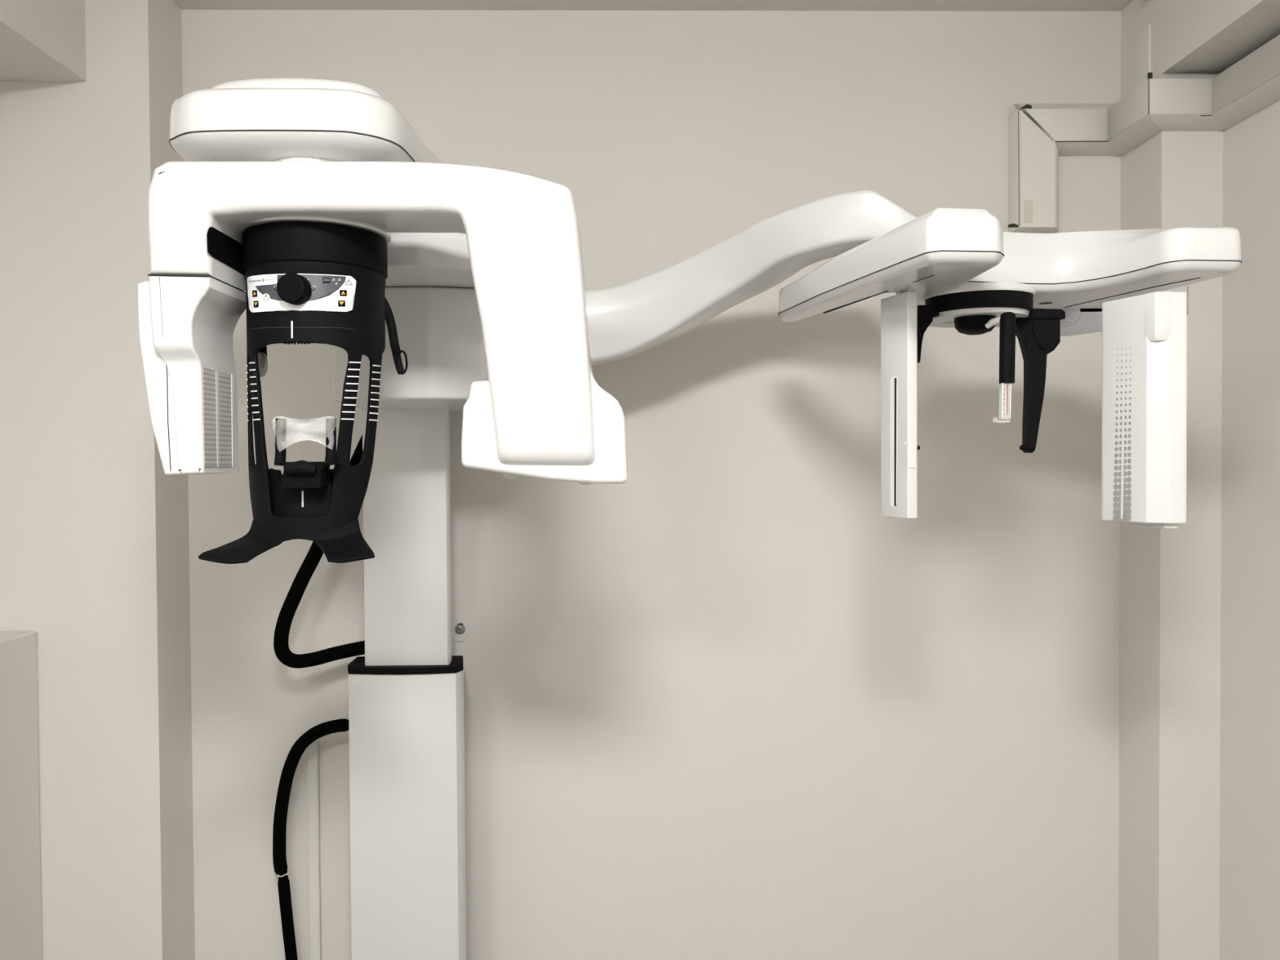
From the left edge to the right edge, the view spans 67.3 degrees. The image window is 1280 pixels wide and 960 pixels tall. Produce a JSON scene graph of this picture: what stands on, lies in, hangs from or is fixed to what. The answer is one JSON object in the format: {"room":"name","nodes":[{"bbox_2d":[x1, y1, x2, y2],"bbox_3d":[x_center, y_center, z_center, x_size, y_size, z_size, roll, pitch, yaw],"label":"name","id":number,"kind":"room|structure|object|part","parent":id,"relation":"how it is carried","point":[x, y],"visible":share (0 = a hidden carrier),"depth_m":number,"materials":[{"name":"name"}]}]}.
{"room":"radiology room","nodes":[
{"label":"radiology room","id":0,"kind":"room"},
{"bbox_2d":[181,9,1120,959],"bbox_3d":[-0.124,0.198,2.252,2.926,2.726,0.100,0,1,-1],"label":"wall","id":1,"kind":"structure","parent":0,"point":[721,703],"depth_m":2.21,"materials":[{"name":"beige paint"}]},
{"bbox_2d":[0,0,195,959],"bbox_3d":[-1.254,0.207,2.106,0.462,2.526,0.154,0,1,-1],"label":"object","id":2,"kind":"structure","parent":1,"relation":"attached to","point":[95,540],"depth_m":2.03,"materials":[{"name":"beige paint"}]},
{"bbox_2d":[306,740,321,959],"bbox_3d":[-0.743,1.021,2.200,0.024,0.850,0.014,0,1,-1],"label":"mini trunking","id":3,"kind":"object","parent":1,"relation":"attached to","point":[313,750],"visible":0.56,"depth_m":2.19,"materials":[{"name":"white plastic"}]},
{"bbox_2d":[451,617,467,640],"bbox_3d":[-0.467,0.341,2.193,0.146,0.056,0.012,0,1,-1],"label":"wall bracket","id":4,"kind":"object","parent":1,"relation":"attached to","point":[459,624],"visible":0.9,"depth_m":2.19,"materials":[{"name":"white plastic"}]},
{"bbox_2d":[454,624,465,634],"bbox_3d":[-0.410,0.341,2.195,0.023,0.023,0.002,0,1,-1],"label":"washer","id":5,"kind":"object","parent":4,"relation":"in","point":[459,628],"depth_m":2.19,"materials":[{"name":"metal"}]},
{"bbox_2d":[1008,103,1057,233],"bbox_3d":[0.896,-0.700,2.172,0.113,0.273,0.063,0,1,-1],"label":"trunking","id":6,"kind":"object","parent":1,"relation":"attached to","point":[1033,153],"visible":0.99,"depth_m":2.14,"materials":[{"name":"white plastic"}]},
{"bbox_3d":[0.886,-0.693,2.143,0.076,0.259,0.003,0,1,-1],"label":"lid","id":7,"kind":"part","parent":6,"relation":"part of","materials":[{"name":"white plastic"}]},
{"bbox_2d":[1013,103,1119,155],"bbox_3d":[0.979,-0.801,2.172,0.248,0.118,0.063,0,1,-1],"label":"trunking","id":8,"kind":"object","parent":1,"relation":"attached to","point":[1076,129],"visible":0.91,"depth_m":2.14,"materials":[{"name":"white plastic"}]},
{"bbox_3d":[0.950,-0.790,2.143,0.187,0.070,0.002,0,1,-1],"label":"lid","id":9,"kind":"part","parent":8,"relation":"part of","materials":[{"name":"white plastic"}]},
{"bbox_2d":[1107,79,1161,155],"bbox_3d":[1.073,-0.800,2.091,0.062,0.118,0.228,0,1,-1],"label":"trunking","id":10,"kind":"object","parent":1,"relation":"attached to","point":[1130,123],"visible":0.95,"depth_m":2.07,"materials":[{"name":"white plastic"}]},
{"bbox_3d":[1.044,-0.789,2.060,0.002,0.070,0.168,0,1,-1],"label":"lid","id":11,"kind":"part","parent":10,"relation":"part of","materials":[{"name":"white plastic"}]},
{"bbox_2d":[1134,24,1151,88],"bbox_3d":[1.101,-0.922,2.108,0.005,0.124,0.060,0,1,-1],"label":"mini trunking","id":12,"kind":"object","parent":1,"relation":"attached to","point":[1143,39],"visible":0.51,"depth_m":2.10,"materials":[{"name":"white plastic"}]},
{"bbox_2d":[172,0,1133,11],"bbox_3d":[-0.093,-1.074,-0.071,2.926,0.100,4.700,0,1,-1],"label":"ceiling","id":13,"kind":"structure","parent":0,"point":[482,5],"depth_m":2.16,"materials":[{"name":"paint"}]},
{"bbox_2d":[1219,98,1279,959],"bbox_3d":[1.328,0.229,-0.023,0.100,2.726,4.500,0,1,-1],"label":"wall","id":14,"kind":"structure","parent":0,"point":[1250,799],"depth_m":1.96,"materials":[{"name":"beige paint"}]},
{"bbox_2d":[1118,0,1222,959],"bbox_3d":[1.175,0.192,2.140,0.132,2.526,0.168,0,1,-1],"label":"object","id":15,"kind":"structure","parent":14,"relation":"attached to","point":[1170,580],"depth_m":2.06,"materials":[{"name":"beige paint"}]},
{"bbox_2d":[1146,72,1222,130],"bbox_3d":[1.140,-0.799,2.006,0.194,0.118,0.063,0,1,-1],"label":"trunking","id":16,"kind":"object","parent":14,"relation":"attached to","point":[1176,101],"visible":0.97,"depth_m":1.98,"materials":[{"name":"white plastic"}]},
{"bbox_3d":[1.112,-0.788,1.977,0.132,0.070,0.002,0,1,-1],"label":"lid","id":17,"kind":"part","parent":16,"relation":"part of","materials":[{"name":"white plastic"}]},
{"bbox_2d":[1161,0,1279,73],"bbox_3d":[1.207,-0.927,-0.130,0.132,0.209,4.332,0,1,-1],"label":"trim","id":18,"kind":"structure","parent":14,"relation":"attached to","point":[1198,36],"depth_m":1.91,"materials":[{"name":"beige paint"}]},
{"bbox_2d":[1212,34,1279,130],"bbox_3d":[1.238,-0.767,0.174,0.062,0.118,3.732,0,1,-1],"label":"trunking","id":19,"kind":"object","parent":14,"relation":"attached to","point":[1252,83],"visible":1,"depth_m":1.88,"materials":[{"name":"white plastic"}]},
{"bbox_3d":[-0.077,1.551,-0.024,2.926,0.100,4.700,0,1,-1],"label":"floor","id":20,"kind":"structure","parent":0,"visible":0},
{"bbox_2d":[137,77,1241,959],"bbox_3d":[0.102,0.449,1.703,1.548,2.039,0.874,0,1,-1],"label":"machine","id":21,"kind":"object","parent":20,"relation":"on","point":[435,288],"visible":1,"depth_m":1.38,"materials":[{"name":"white plastic"}]},
{"bbox_3d":[-0.584,-0.085,1.335,0.001,0.133,0.098,0,1,-1],"label":"grille panel","id":22,"kind":"part","parent":21,"relation":"part of","materials":[{"name":"grey plastic"}]},
{"bbox_3d":[-0.493,-0.054,1.317,0.016,0.062,0.015,0,1,-1],"label":"post","id":23,"kind":"part","parent":21,"relation":"part of","materials":[{"name":"black plastic"}]},
{"bbox_2d":[277,875,297,959],"bbox_3d":[-0.788,1.115,2.171,0.051,0.445,0.028,0,1,-1],"label":"hose","id":24,"kind":"object","parent":21,"relation":"attached to","point":[283,883],"visible":1,"depth_m":2.16,"materials":[{"name":"black rubber"}]},
{"bbox_3d":[-0.468,-0.258,1.300,0.041,0.041,0.021,0,1,7],"label":"knob","id":25,"kind":"part","parent":21,"relation":"part of","materials":[{"name":"black plastic"}]},
{"bbox_3d":[-0.473,-0.257,1.330,0.154,0.053,0.042,0,1,-1],"label":"control panel","id":26,"kind":"part","parent":21,"relation":"part of","materials":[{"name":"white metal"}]},
{"bbox_2d":[272,718,349,875],"bbox_3d":[-0.732,0.704,2.128,0.200,0.366,0.038,0,1,19],"label":"hose","id":27,"kind":"object","parent":21,"relation":"attached to","point":[279,858],"visible":0.99,"depth_m":2.13,"materials":[{"name":"black rubber"}]},
{"bbox_2d":[273,434,364,668],"bbox_3d":[-0.670,0.132,2.080,0.235,0.542,0.046,-1,1,-20],"label":"hose","id":28,"kind":"object","parent":21,"relation":"attached to","point":[282,652],"visible":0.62,"depth_m":2.05,"materials":[{"name":"black rubber"}]},
{"bbox_3d":[-0.473,-0.380,1.406,0.212,0.050,0.212,0,1,-1],"label":"bearing plate","id":29,"kind":"part","parent":21,"relation":"part of","materials":[{"name":"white plastic"}]},
{"bbox_3d":[-0.424,-0.054,1.318,0.016,0.062,0.015,0,1,-1],"label":"post","id":30,"kind":"part","parent":21,"relation":"part of","materials":[{"name":"black plastic"}]},
{"bbox_3d":[-0.357,-0.218,1.338,0.589,0.413,0.135,0,1,-1],"label":"rotating arm","id":31,"kind":"part","parent":21,"relation":"part of","materials":[{"name":"white plastic"}]},
{"bbox_3d":[0.075,-0.364,1.859,0.990,0.284,0.178,0,1,18],"label":"arm","id":32,"kind":"part","parent":21,"relation":"part of","materials":[{"name":"white plastic"}]},
{"bbox_3d":[0.404,-0.114,1.499,0.018,0.346,0.075,-1,1,-18],"label":"slit plate","id":33,"kind":"part","parent":21,"relation":"part of","materials":[{"name":"white plastic"}]},
{"bbox_3d":[0.551,-0.259,1.575,0.166,0.014,0.050,0,1,-1],"label":"bearing plate","id":34,"kind":"part","parent":21,"relation":"part of","materials":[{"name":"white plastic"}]},
{"bbox_3d":[0.524,-0.241,1.505,0.063,0.028,0.063,0,1,-1],"label":"nasion knob","id":35,"kind":"part","parent":21,"relation":"part of","materials":[{"name":"black plastic"}]},
{"bbox_3d":[0.537,-0.293,1.527,0.170,0.012,0.170,0,1,-1],"label":"holder plate","id":36,"kind":"part","parent":21,"relation":"part of","materials":[{"name":"white plastic"}]},
{"bbox_3d":[0.537,-0.258,1.528,0.152,0.008,0.152,0,1,-1],"label":"plate","id":37,"kind":"part","parent":21,"relation":"part of","materials":[{"name":"white plastic"}]},
{"bbox_3d":[0.537,-0.239,1.457,0.028,0.020,0.014,0,1,-1],"label":"nasion lever","id":38,"kind":"part","parent":21,"relation":"part of","materials":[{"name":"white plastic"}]},
{"bbox_3d":[0.552,-0.199,1.446,0.024,0.106,0.023,0,1,-1],"label":"nasion rod","id":39,"kind":"part","parent":21,"relation":"part of","materials":[{"name":"black plastic"}]},
{"bbox_3d":[0.608,-0.051,1.515,0.019,0.012,0.012,0,1,-1],"label":"ear rod","id":40,"kind":"part","parent":21,"relation":"part of","materials":[{"name":"black plastic"}]},
{"bbox_3d":[0.625,-0.149,1.522,0.069,0.212,0.026,0,1,-1],"label":"ear rod arm","id":41,"kind":"part","parent":21,"relation":"part of","materials":[{"name":"black plastic"}]},
{"bbox_2d":[1113,514,1129,522],"bbox_3d":[0.719,0.057,1.436,0.001,0.013,0.030,-1,1,-21],"label":"print","id":42,"kind":"object","parent":21,"relation":"attached to","point":[1117,517],"depth_m":1.44},
{"bbox_2d":[1112,347,1131,521],"bbox_3d":[0.718,-0.067,1.433,0.001,0.260,0.034,-1,1,-21],"label":"vent","id":43,"kind":"object","parent":21,"relation":"on","point":[1122,357],"depth_m":1.43,"materials":[{"name":"white plastic"}]},
{"bbox_3d":[-1.497,0.248,-0.071,0.100,2.726,4.500,0,1,-1],"label":"wall","id":44,"kind":"structure","parent":0,"visible":0},
{"bbox_2d":[0,631,42,959],"bbox_3d":[-1.343,0.926,0.267,0.211,1.154,3.546,0,1,-1],"label":"trim","id":45,"kind":"structure","parent":44,"relation":"attached to","point":[20,903],"depth_m":1.97,"materials":[{"name":"beige paint"}]},
{"bbox_2d":[0,0,85,81],"bbox_3d":[-1.288,-0.905,-0.165,0.331,0.221,4.346,0,1,-1],"label":"trim","id":46,"kind":"structure","parent":44,"relation":"attached to","point":[41,40],"depth_m":1.91,"materials":[{"name":"beige paint"}]}
]}

